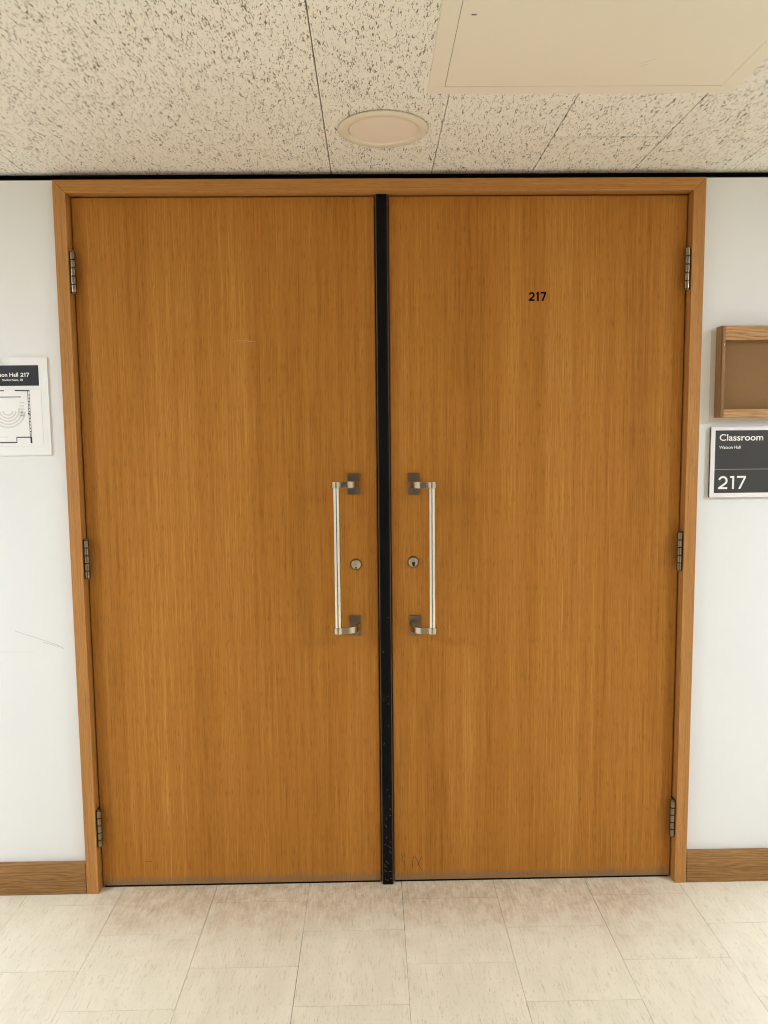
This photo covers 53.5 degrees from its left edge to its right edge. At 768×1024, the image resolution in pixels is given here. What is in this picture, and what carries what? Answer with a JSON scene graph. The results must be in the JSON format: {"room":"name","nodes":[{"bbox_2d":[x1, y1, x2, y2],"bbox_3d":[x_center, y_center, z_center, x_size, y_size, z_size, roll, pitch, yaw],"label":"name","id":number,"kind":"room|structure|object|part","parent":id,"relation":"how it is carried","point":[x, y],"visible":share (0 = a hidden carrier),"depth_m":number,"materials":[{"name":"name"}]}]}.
{"room":"school corridor","nodes":[
{"label":"school corridor","id":0,"kind":"room"},
{"bbox_2d":[0,874,767,1023],"bbox_3d":[0.041,1.405,0.985,10.800,0.050,3.650,-1,5,-1],"label":"floor","id":1,"kind":"structure","parent":0,"point":[657,949],"depth_m":2.19,"materials":[{"name":"tile"}]},
{"bbox_2d":[0,0,767,175],"bbox_3d":[0.019,-0.904,0.698,10.800,0.060,3.520,-1,5,-1],"label":"ceiling","id":2,"kind":"structure","parent":0,"point":[88,87],"depth_m":1.84,"materials":[{"name":"tile"}]},
{"bbox_2d":[338,110,427,147],"bbox_3d":[-0.003,-0.992,1.981,0.232,0.010,0.232,-1,5,-1],"label":"recessed light","id":3,"kind":"object","parent":2,"relation":"in","point":[379,128],"visible":1,"depth_m":1.97,"materials":[{"name":"beige plastic"}]},
{"bbox_2d":[427,0,767,93],"bbox_3d":[0.463,-0.947,1.432,0.713,0.003,0.713,-1,5,-1],"label":"ceiling access panel","id":4,"kind":"object","parent":2,"relation":"attached to","point":[482,46],"visible":1,"depth_m":1.57,"materials":[{"name":"beige metal"}]},
{"bbox_2d":[0,177,767,861],"bbox_3d":[0.002,0.090,2.486,10.800,2.282,0.150,-1,5,-1],"label":"wall","id":5,"kind":"structure","parent":0,"point":[41,802],"depth_m":2.43,"materials":[{"name":"white paint"}]},
{"bbox_2d":[0,357,51,455],"bbox_3d":[-1.151,-0.324,2.348,0.240,0.299,0.006,-1,5,-1],"label":"sign","id":6,"kind":"object","parent":5,"relation":"attached to","point":[25,421],"visible":1,"depth_m":2.35,"materials":[{"name":"white paper"}]},
{"bbox_2d":[0,861,86,895],"bbox_3d":[-3.178,1.218,2.454,4.416,0.105,0.020,-1,5,-1],"label":"baseboard","id":7,"kind":"structure","parent":5,"relation":"attached to","point":[33,877],"depth_m":2.48,"materials":[{"name":"brown wood"}]},
{"bbox_2d":[69,197,380,886],"bbox_3d":[-0.481,0.142,2.405,0.921,2.203,0.125,-1,5,-1],"label":"door","id":8,"kind":"structure","parent":5,"relation":"in","point":[227,364],"depth_m":2.41,"materials":[{"name":"brown wood"}]},
{"bbox_3d":[-0.145,0.144,2.363,0.023,0.444,0.023,-1,5,-1],"label":"pull handle","id":9,"kind":"part","parent":8,"relation":"part of","materials":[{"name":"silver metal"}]},
{"bbox_3d":[-0.096,-0.089,2.405,0.039,0.068,0.005,-1,5,-1],"label":"plate","id":10,"kind":"part","parent":8,"relation":"part of","materials":[{"name":"silver metal"}]},
{"bbox_3d":[-0.092,0.364,2.448,0.039,0.066,0.005,-1,5,-1],"label":"plate","id":11,"kind":"part","parent":8,"relation":"part of","materials":[{"name":"silver metal"}]},
{"bbox_2d":[52,177,706,893],"bbox_3d":[0.002,0.109,2.478,1.965,2.246,0.169,-1,5,-1],"label":"door frame","id":12,"kind":"structure","parent":5,"relation":"attached to","point":[63,191],"depth_m":2.35,"materials":[{"name":"brown wood"}]},
{"bbox_2d":[0,171,767,180],"bbox_3d":[-0.009,-1.027,2.359,10.800,0.037,0.110,-1,5,-1],"label":"trim","id":13,"kind":"structure","parent":5,"relation":"attached to","point":[734,174],"depth_m":2.34,"materials":[{"name":"black metal"}]},
{"bbox_2d":[374,194,393,884],"bbox_3d":[0.002,0.129,2.468,0.068,2.207,0.104,-1,5,-1],"label":"strip","id":14,"kind":"object","parent":5,"relation":"in","point":[381,241],"depth_m":2.42,"materials":[{"name":"black rubber"}]},
{"bbox_2d":[388,195,690,880],"bbox_3d":[0.486,0.131,2.420,0.923,2.203,0.125,-1,5,-1],"label":"door","id":15,"kind":"structure","parent":5,"relation":"in","point":[536,343],"depth_m":2.43,"materials":[{"name":"brown wood"}]},
{"bbox_3d":[0.094,-0.089,2.408,0.039,0.069,0.005,-1,5,-1],"label":"plate","id":16,"kind":"part","parent":15,"relation":"part of","materials":[{"name":"silver metal"}]},
{"bbox_3d":[0.100,0.364,2.451,0.039,0.064,0.005,-1,5,-1],"label":"plate","id":17,"kind":"part","parent":15,"relation":"part of","materials":[{"name":"silver metal"}]},
{"bbox_3d":[0.150,0.144,2.369,0.023,0.445,0.023,-1,5,-1],"label":"pull handle","id":18,"kind":"part","parent":15,"relation":"part of","materials":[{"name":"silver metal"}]},
{"bbox_2d":[686,848,767,881],"bbox_3d":[3.205,1.145,2.557,4.416,0.105,0.020,-1,5,-1],"label":"baseboard","id":19,"kind":"structure","parent":5,"relation":"attached to","point":[730,864],"depth_m":2.51,"materials":[{"name":"brown wood"}]},
{"bbox_2d":[708,426,767,496],"bbox_3d":[1.132,-0.158,2.400,0.216,0.221,0.013,-1,5,-1],"label":"room sign","id":20,"kind":"object","parent":5,"relation":"attached to","point":[738,456],"visible":1,"depth_m":2.40,"materials":[{"name":"grey plastic"}]},
{"bbox_2d":[709,325,767,421],"bbox_3d":[1.226,-0.428,2.362,0.418,0.291,0.040,-1,5,-1],"label":"bulletin board","id":21,"kind":"object","parent":5,"relation":"attached to","point":[739,354],"visible":1,"depth_m":2.36,"materials":[{"name":"brown wood"}]},
{"bbox_3d":[1.226,-0.308,2.373,0.360,0.025,0.038,-1,5,-1],"label":"rail","id":22,"kind":"part","parent":21,"relation":"part of","materials":[{"name":"brown wood"}]},
{"bbox_3d":[1.225,-0.435,2.374,0.374,0.266,0.012,-1,5,-1],"label":"panel","id":23,"kind":"part","parent":21,"relation":"part of","materials":[{"name":"brown"}]},
{"bbox_3d":[1.224,-0.551,2.349,0.360,0.043,0.038,-1,5,-1],"label":"rail","id":24,"kind":"part","parent":21,"relation":"part of","materials":[{"name":"brown wood"}]}
]}

